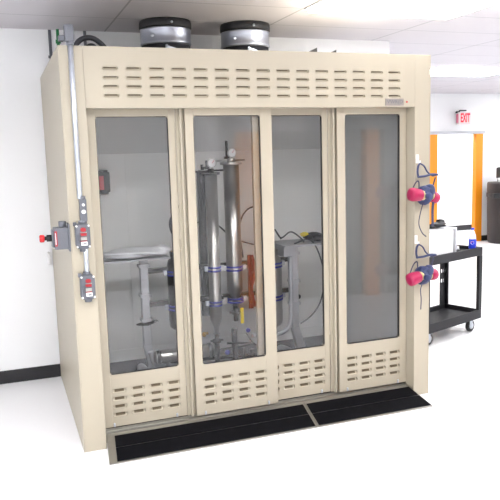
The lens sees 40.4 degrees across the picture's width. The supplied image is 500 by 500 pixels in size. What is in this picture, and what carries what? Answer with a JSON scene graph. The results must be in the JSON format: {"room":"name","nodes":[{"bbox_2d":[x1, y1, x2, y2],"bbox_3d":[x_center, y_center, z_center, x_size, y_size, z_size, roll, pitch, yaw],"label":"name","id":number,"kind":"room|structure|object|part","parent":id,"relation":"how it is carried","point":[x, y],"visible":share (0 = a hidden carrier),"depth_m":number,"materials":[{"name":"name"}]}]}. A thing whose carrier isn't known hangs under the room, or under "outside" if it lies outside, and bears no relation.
{"room":"laboratory","nodes":[
{"label":"laboratory","id":0,"kind":"room"},
{"bbox_2d":[0,28,388,370],"bbox_3d":[-2.128,-0.298,5.310,7.330,2.766,0.140,-5,8,-20],"label":"wall","id":1,"kind":"structure","parent":0,"point":[28,313],"depth_m":5.38,"materials":[{"name":"white paint"}]},
{"bbox_2d":[0,364,60,383],"bbox_3d":[-2.062,1.028,5.423,7.330,0.105,0.014,-5,8,-20],"label":"baseboard","id":2,"kind":"structure","parent":1,"relation":"attached to","point":[47,371],"depth_m":5.52,"materials":[{"name":"black rubber"}]},
{"bbox_2d":[47,252,50,264],"bbox_3d":[-1.608,0.066,5.442,0.032,0.100,0.059,-5,8,-20],"label":"pipe stub","id":3,"kind":"object","parent":1,"relation":"attached to","point":[48,253],"visible":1,"depth_m":5.42,"materials":[{"name":"white plastic"}]},
{"bbox_2d":[48,30,51,57],"bbox_3d":[-1.530,-0.929,5.370,0.040,1.564,0.012,-5,8,-20],"label":"strut","id":4,"kind":"object","parent":1,"relation":"attached to","point":[49,31],"visible":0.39,"depth_m":5.27,"materials":[{"name":"grey metal"}]},
{"bbox_2d":[0,230,499,499],"bbox_3d":[1.374,0.747,7.458,15.600,0.100,14.550,-5,8,-20],"label":"floor","id":5,"kind":"structure","parent":0,"point":[449,449],"depth_m":4.05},
{"bbox_2d":[107,402,317,464],"bbox_3d":[-0.225,1.151,4.329,1.380,0.057,0.319,-5,8,-20],"label":"ramp","id":6,"kind":"object","parent":5,"relation":"on","point":[133,445],"visible":1,"depth_m":4.30,"materials":[{"name":"rubber"}]},
{"bbox_2d":[40,45,430,452],"bbox_3d":[-0.162,-0.160,5.117,2.462,2.432,1.590,-5,8,-20],"label":"fume hood","id":7,"kind":"object","parent":5,"relation":"on","point":[329,143],"visible":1,"depth_m":4.67,"materials":[{"name":"beige metal"}]},
{"bbox_2d":[39,221,70,251],"bbox_3d":[-1.141,-0.078,3.970,0.169,0.175,0.120,-5,8,-20],"label":"emergency stop button","id":8,"kind":"object","parent":7,"relation":"attached to","point":[60,239],"visible":1,"depth_m":3.94,"materials":[{"name":"grey metal"}]},
{"bbox_2d":[56,29,60,44],"bbox_3d":[-1.387,-1.446,4.934,0.035,0.300,0.021,-5,8,-20],"label":"cable","id":9,"kind":"object","parent":7,"relation":"on","point":[57,30],"visible":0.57,"depth_m":4.91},
{"bbox_3d":[-1.292,-0.054,4.710,0.050,2.400,1.585,-5,8,-20],"label":"panel","id":10,"kind":"part","parent":7,"relation":"part of","materials":[{"name":"beige metal"}]},
{"bbox_2d":[58,24,88,271],"bbox_3d":[-1.002,-0.559,3.882,0.094,1.397,0.076,-5,8,-20],"label":"conduit","id":11,"kind":"object","parent":7,"relation":"attached to","point":[68,31],"visible":1,"depth_m":3.84,"materials":[{"name":"metal"}]},
{"bbox_2d":[73,220,90,251],"bbox_3d":[-0.971,-0.080,3.935,0.092,0.180,0.068,-5,8,-20],"label":"switch box","id":12,"kind":"object","parent":7,"relation":"attached to","point":[82,231],"visible":0.99,"depth_m":3.92,"materials":[{"name":"grey metal"}]},
{"bbox_3d":[-1.003,0.028,4.068,0.130,2.400,0.170,-5,8,-20],"label":"post","id":13,"kind":"part","parent":7,"relation":"part of","materials":[{"name":"beige metal"}]},
{"bbox_2d":[78,271,95,301],"bbox_3d":[-0.953,0.216,3.980,0.092,0.180,0.068,-5,8,-20],"label":"switch box","id":14,"kind":"object","parent":7,"relation":"attached to","point":[87,280],"visible":1,"depth_m":3.96,"materials":[{"name":"grey metal"}]},
{"bbox_2d":[74,35,105,45],"bbox_3d":[-1.027,-1.298,4.364,0.272,0.149,0.089,-5,8,-20],"label":"loop","id":15,"kind":"object","parent":7,"relation":"on","point":[81,39],"visible":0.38,"depth_m":4.32,"materials":[{"name":"black rubber"}]},
{"bbox_2d":[99,170,109,193],"bbox_3d":[-1.172,-0.542,5.431,0.100,0.189,0.080,-5,8,-20],"label":"junction box","id":16,"kind":"object","parent":7,"relation":"attached to","point":[104,176],"visible":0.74,"depth_m":5.40,"materials":[{"name":"silver metal"}]},
{"bbox_3d":[-1.178,-0.531,5.391,0.040,0.110,0.003,-5,8,-20],"label":"plate","id":17,"kind":"part","parent":16,"relation":"part of","materials":[{"name":"red plastic"}]},
{"bbox_3d":[-0.697,0.117,4.261,0.537,1.997,0.034,-5,8,-20],"label":"sliding door","id":18,"kind":"part","parent":7,"relation":"part of","materials":[{"name":"beige metal"}]},
{"bbox_2d":[139,17,191,48],"bbox_3d":[-0.629,-1.527,5.115,0.392,0.366,0.401,-5,8,-20],"label":"duct collar","id":19,"kind":"object","parent":7,"relation":"on","point":[155,32],"visible":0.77,"depth_m":4.95,"materials":[{"name":"silver metal"}]},
{"bbox_2d":[104,239,321,369],"bbox_3d":[-0.208,0.476,5.191,1.790,0.993,0.740,-5,8,-20],"label":"equipment rack","id":20,"kind":"object","parent":7,"relation":"on","point":[289,252],"visible":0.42,"depth_m":5.18,"materials":[{"name":"metal"}]},
{"bbox_2d":[103,244,170,258],"bbox_3d":[-0.853,0.018,4.872,0.585,0.086,0.250,-5,8,-20],"label":"plastic wrap","id":21,"kind":"object","parent":20,"relation":"on","point":[161,249],"visible":0.94,"depth_m":4.82,"materials":[{"name":"white plastic"}]},
{"bbox_2d":[104,255,169,263],"bbox_3d":[-0.840,0.059,4.913,0.480,0.010,0.260,-5,8,-20],"label":"shelf","id":22,"kind":"object","parent":20,"relation":"attached to","point":[143,259],"depth_m":4.83,"materials":[{"name":"metal"}]},
{"bbox_2d":[163,250,191,329],"bbox_3d":[-0.524,0.290,5.050,0.181,0.600,0.181,2,9,24],"label":"tank","id":23,"kind":"object","parent":20,"relation":"on","point":[169,272],"visible":0.3,"depth_m":4.99,"materials":[{"name":"silver metal"}]},
{"bbox_2d":[154,340,213,365],"bbox_3d":[-0.473,0.812,4.921,0.430,0.414,0.108,-5,8,-20],"label":"steel canister","id":24,"kind":"object","parent":20,"relation":"on","point":[166,356],"visible":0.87,"depth_m":4.84,"materials":[{"name":"silver metal"}]},
{"bbox_3d":[-0.139,0.788,5.193,1.286,0.198,0.044,-5,8,-20],"label":"rail","id":25,"kind":"part","parent":20,"relation":"part of","materials":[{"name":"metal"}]},
{"bbox_2d":[196,164,209,315],"bbox_3d":[-0.354,-0.070,5.207,0.100,1.160,0.100,-5,8,-20],"label":"column","id":26,"kind":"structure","parent":20,"relation":"on","point":[201,200],"depth_m":5.17,"materials":[{"name":"silver metal"}]},
{"bbox_2d":[219,226,253,244],"bbox_3d":[-0.252,-0.114,5.202,0.651,0.214,0.166,-6,9,-26],"label":"hose","id":27,"kind":"object","parent":26,"relation":"attached to","point":[219,226],"visible":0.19,"depth_m":5.28,"materials":[{"name":"black rubber"}]},
{"bbox_2d":[198,158,225,345],"bbox_3d":[-0.271,0.042,5.091,0.136,1.445,0.156,3,9,30],"label":"column","id":28,"kind":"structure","parent":20,"relation":"on","point":[214,268],"depth_m":5.05,"materials":[{"name":"silver metal"}]},
{"bbox_2d":[202,328,256,361],"bbox_3d":[-0.168,0.761,5.128,0.522,0.354,0.114,-5,8,-20],"label":"pipe fitting","id":29,"kind":"object","parent":20,"relation":"on","point":[234,355],"visible":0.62,"depth_m":5.13,"materials":[{"name":"silver metal"}]},
{"bbox_2d":[216,141,246,320],"bbox_3d":[-0.128,-0.133,5.143,0.164,1.370,0.171,2,9,27],"label":"column","id":30,"kind":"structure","parent":20,"relation":"on","point":[234,267],"depth_m":5.09,"materials":[{"name":"silver metal"}]},
{"bbox_2d":[240,308,243,322],"bbox_3d":[-0.059,0.496,5.145,0.025,0.120,0.004,-5,8,-20],"label":"tag","id":31,"kind":"object","parent":30,"relation":"hanging from","point":[241,309],"visible":1,"depth_m":5.14,"materials":[{"name":"yellow plastic"}]},
{"bbox_2d":[241,206,274,257],"bbox_3d":[0.054,-0.141,5.210,0.277,0.398,0.073,-3,8,-7],"label":"hose","id":32,"kind":"object","parent":20,"relation":"on","point":[252,206],"visible":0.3,"depth_m":5.21,"materials":[{"name":"black rubber"}]},
{"bbox_2d":[254,248,285,326],"bbox_3d":[0.152,0.286,5.302,0.207,0.620,0.207,2,9,24],"label":"tank","id":33,"kind":"object","parent":20,"relation":"on","point":[278,262],"visible":0.4,"depth_m":5.25,"materials":[{"name":"silver metal"}]},
{"bbox_2d":[247,255,255,308],"bbox_3d":[0.018,0.245,5.250,0.058,0.422,0.053,-5,8,-20],"label":"hose","id":34,"kind":"object","parent":33,"relation":"attached to","point":[250,258],"visible":0.9,"depth_m":5.24,"materials":[{"name":"rubber"}]},
{"bbox_3d":[0.153,0.311,5.305,0.196,0.570,0.196,-5,8,-20],"label":"tank","id":35,"kind":"part","parent":33,"relation":"part of","materials":[{"name":"silver metal"}]},
{"bbox_2d":[274,229,303,242],"bbox_3d":[0.298,-0.109,5.197,0.242,0.120,0.030,-4,8,-15],"label":"hose","id":36,"kind":"object","parent":20,"relation":"on","point":[274,229],"visible":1,"depth_m":5.19,"materials":[{"name":"black rubber"}]},
{"bbox_2d":[274,239,321,256],"bbox_3d":[0.411,-0.020,5.359,0.440,0.094,0.340,-5,8,-20],"label":"shelf","id":37,"kind":"object","parent":20,"relation":"attached to","point":[286,248],"depth_m":5.23,"materials":[{"name":"metal"}]},
{"bbox_2d":[294,239,321,323],"bbox_3d":[0.467,0.241,5.285,0.257,0.665,0.011,-5,8,-20],"label":"hose","id":38,"kind":"object","parent":20,"relation":"on","point":[303,239],"visible":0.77,"depth_m":5.29,"materials":[{"name":"black rubber"}]},
{"bbox_2d":[300,232,321,240],"bbox_3d":[0.492,-0.107,5.359,0.192,0.075,0.128,-5,8,-20],"label":"gun","id":39,"kind":"object","parent":20,"relation":"on","point":[314,236],"visible":0.89,"depth_m":5.33,"materials":[{"name":"black plastic"}]},
{"bbox_3d":[-0.111,0.076,4.429,0.577,1.997,0.034,-5,8,-20],"label":"sliding door","id":40,"kind":"part","parent":7,"relation":"part of","materials":[{"name":"beige metal"}]},
{"bbox_2d":[220,20,269,50],"bbox_3d":[-0.034,-1.574,5.332,0.392,0.366,0.401,-5,8,-20],"label":"duct collar","id":41,"kind":"object","parent":7,"relation":"on","point":[243,34],"visible":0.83,"depth_m":5.16,"materials":[{"name":"silver metal"}]},
{"bbox_3d":[0.058,-1.077,4.325,2.199,0.346,0.175,-5,8,-20],"label":"header panel","id":42,"kind":"part","parent":7,"relation":"part of","materials":[{"name":"beige metal"}]},
{"bbox_3d":[0.286,0.037,4.625,0.538,1.997,0.034,-5,8,-20],"label":"sliding door","id":43,"kind":"part","parent":7,"relation":"part of","materials":[{"name":"beige metal"}]},
{"bbox_3d":[0.857,-0.003,4.788,0.544,1.997,0.034,-5,8,-20],"label":"sliding door","id":44,"kind":"part","parent":7,"relation":"part of","materials":[{"name":"beige metal"}]},
{"bbox_3d":[0.974,-0.996,4.581,0.143,0.046,0.004,-5,8,-20],"label":"name plate","id":45,"kind":"part","parent":7,"relation":"part of","materials":[{"name":"silver metal"}]},
{"bbox_3d":[1.176,-0.147,4.860,0.119,2.400,0.170,-5,8,-20],"label":"post","id":46,"kind":"part","parent":7,"relation":"part of","materials":[{"name":"beige metal"}]},
{"bbox_3d":[0.969,-0.235,5.532,0.050,2.400,1.585,-5,8,-20],"label":"panel","id":47,"kind":"part","parent":7,"relation":"part of","materials":[{"name":"beige metal"}]},
{"bbox_2d":[303,385,432,426],"bbox_3d":[0.798,1.069,4.700,0.879,0.057,0.319,-5,8,-20],"label":"ramp","id":48,"kind":"object","parent":5,"relation":"on","point":[392,400],"visible":0.95,"depth_m":4.68,"materials":[{"name":"rubber"}]},
{"bbox_2d":[429,245,481,344],"bbox_3d":[1.764,0.409,6.443,0.880,0.826,0.420,-8,10,-39],"label":"utility cart","id":49,"kind":"object","parent":5,"relation":"on","point":[442,316],"visible":0.52,"depth_m":6.53,"materials":[{"name":"black plastic"}]},
{"bbox_3d":[1.562,0.405,6.030,0.050,0.530,0.050,-8,10,-39],"label":"leg","id":50,"kind":"part","parent":49,"relation":"part of","materials":[{"name":"black plastic"}]},
{"bbox_2d":[429,226,456,256],"bbox_3d":[1.652,-0.075,6.286,0.467,0.250,0.290,-8,10,-39],"label":"appliance","id":51,"kind":"object","parent":49,"relation":"on","point":[442,240],"visible":0.37,"depth_m":6.19,"materials":[{"name":"white plastic"}]},
{"bbox_2d":[430,219,445,228],"bbox_3d":[1.708,-0.241,6.252,0.216,0.082,0.109,-5,8,-20],"label":"glove","id":52,"kind":"object","parent":51,"relation":"on","point":[439,223],"visible":0.77,"depth_m":6.22,"materials":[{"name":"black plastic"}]},
{"bbox_3d":[1.941,0.284,6.819,0.105,0.530,0.050,-8,10,-39],"label":"leg","id":53,"kind":"part","parent":49,"relation":"part of","materials":[{"name":"black plastic"}]},
{"bbox_2d":[429,304,480,333],"bbox_3d":[1.771,0.647,6.476,0.880,0.085,0.420,-8,10,-39],"label":"tray","id":54,"kind":"object","parent":49,"relation":"on","point":[442,316],"depth_m":6.52,"materials":[{"name":"black plastic"}]},
{"bbox_2d":[429,245,481,265],"bbox_3d":[1.754,0.041,6.391,0.880,0.081,0.420,-8,10,-39],"label":"tray","id":55,"kind":"object","parent":49,"relation":"on","point":[464,252],"depth_m":6.27,"materials":[{"name":"black plastic"}]},
{"bbox_2d":[468,228,475,248],"bbox_3d":[2.128,-0.104,6.509,0.070,0.218,0.070,-5,8,-20],"label":"spray bottle","id":56,"kind":"object","parent":49,"relation":"on","point":[472,236],"visible":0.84,"depth_m":6.48,"materials":[{"name":"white plastic"}]},
{"bbox_3d":[2.199,0.313,6.555,0.050,0.530,0.050,-8,10,-39],"label":"leg","id":57,"kind":"part","parent":49,"relation":"part of","materials":[{"name":"black plastic"}]},
{"bbox_2d":[486,181,499,243],"bbox_3d":[4.733,-0.711,12.695,0.653,1.140,0.635,-2,8,-3],"label":"trash can","id":58,"kind":"object","parent":5,"relation":"on","point":[493,187],"visible":0.99,"depth_m":12.55,"materials":[{"name":"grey plastic"}]},
{"bbox_2d":[496,167,499,180],"bbox_3d":[4.685,-1.395,12.526,0.220,0.260,0.212,-5,8,-20],"label":"coffee maker","id":59,"kind":"object","parent":58,"relation":"on","point":[498,168],"visible":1,"depth_m":12.53,"materials":[{"name":"black plastic"}]},
{"bbox_2d":[0,0,499,93],"bbox_3d":[1.291,-2.091,7.061,15.600,0.100,14.550,-5,8,-20],"label":"ceiling","id":60,"kind":"structure","parent":0,"point":[471,39],"depth_m":5.26,"materials":[{"name":"paint"}]},
{"bbox_2d":[304,0,498,18],"bbox_3d":[1.046,-1.682,4.683,1.200,0.034,0.600,-5,8,-20],"label":"recessed light","id":61,"kind":"object","parent":60,"relation":"in","point":[432,9],"visible":1,"depth_m":4.67,"materials":[{"name":"white plastic"}]},
{"bbox_3d":[1.046,-1.694,4.682,1.200,0.011,0.600,-5,8,-20],"label":"frame","id":62,"kind":"part","parent":61,"relation":"part of","materials":[{"name":"white plastic"}]},
{"bbox_2d":[431,67,499,75],"bbox_3d":[2.759,-2.314,8.844,1.200,0.034,0.600,-5,8,-20],"label":"recessed light","id":63,"kind":"object","parent":60,"relation":"in","point":[436,71],"visible":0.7,"depth_m":8.68,"materials":[{"name":"white plastic"}]},
{"bbox_3d":[2.759,-2.326,8.843,1.200,0.011,0.600,-5,8,-20],"label":"frame","id":64,"kind":"part","parent":63,"relation":"part of","materials":[{"name":"white plastic"}]},
{"bbox_2d":[437,134,472,225],"bbox_3d":[3.341,-1.712,14.274,6.500,2.766,0.150,-5,8,-20],"label":"wall","id":65,"kind":"structure","parent":0,"point":[455,151],"depth_m":14.62,"materials":[{"name":"white paint"}]},
{"bbox_2d":[448,224,471,230],"bbox_3d":[3.409,-0.387,14.381,6.500,0.110,0.015,-5,8,-20],"label":"baseboard","id":66,"kind":"structure","parent":65,"relation":"attached to","point":[459,227],"depth_m":14.82,"materials":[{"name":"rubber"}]},
{"bbox_2d":[430,93,499,234],"bbox_3d":[3.195,-1.462,12.515,8.010,2.766,0.120,-5,8,-20],"label":"wall","id":67,"kind":"structure","parent":0,"point":[484,109],"depth_m":12.73,"materials":[{"name":"white paint"}]},
{"bbox_2d":[430,135,437,223],"bbox_3d":[3.308,-1.104,12.593,0.280,2.030,0.140,-5,8,-20],"label":"trim","id":68,"kind":"structure","parent":67,"relation":"attached to","point":[433,138],"depth_m":12.48,"materials":[{"name":"orange paint"}]},
{"bbox_2d":[430,131,484,134],"bbox_3d":[3.752,-2.173,12.616,1.370,0.055,0.150,-5,8,-20],"label":"trim","id":69,"kind":"structure","parent":67,"relation":"attached to","point":[435,132],"depth_m":12.56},
{"bbox_2d":[455,110,470,124],"bbox_3d":[3.877,-2.436,12.492,0.302,0.262,0.164,-5,8,-20],"label":"exit sign","id":70,"kind":"object","parent":67,"relation":"attached to","point":[462,118],"visible":1,"depth_m":12.43,"materials":[{"name":"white plastic"}]},
{"bbox_2d":[472,134,482,240],"bbox_3d":[4.322,-1.182,12.940,0.150,2.030,0.100,-5,8,-20],"label":"trim","id":71,"kind":"structure","parent":67,"relation":"attached to","point":[477,138],"depth_m":12.89,"materials":[{"name":"orange paint"}]},
{"bbox_2d":[481,235,486,240],"bbox_3d":[5.727,-0.332,13.535,2.740,0.100,0.014,-5,8,-20],"label":"baseboard","id":72,"kind":"structure","parent":67,"relation":"attached to","point":[483,237],"depth_m":13.08,"materials":[{"name":"black rubber"}]},
{"bbox_3d":[1.161,-0.624,4.679,0.022,0.064,0.040,-5,8,-20],"label":"hook","id":73,"kind":"object","parent":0,"visible":0},
{"bbox_2d":[407,163,440,236],"bbox_3d":[1.196,-0.341,4.665,0.268,0.512,0.145,-5,8,-20],"label":"respirator","id":74,"kind":"object","parent":73,"relation":"hanging from","point":[425,194],"visible":1,"depth_m":4.64,"materials":[{"name":"plastic"}]},
{"bbox_3d":[1.170,-0.070,4.754,0.022,0.064,0.040,-5,8,-20],"label":"hook","id":75,"kind":"object","parent":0,"visible":0},
{"bbox_2d":[405,244,438,308],"bbox_3d":[1.203,0.188,4.736,0.268,0.460,0.145,-5,8,-20],"label":"respirator","id":76,"kind":"object","parent":75,"relation":"hanging from","point":[422,275],"visible":1,"depth_m":4.71,"materials":[{"name":"blue rubber"}]}
]}

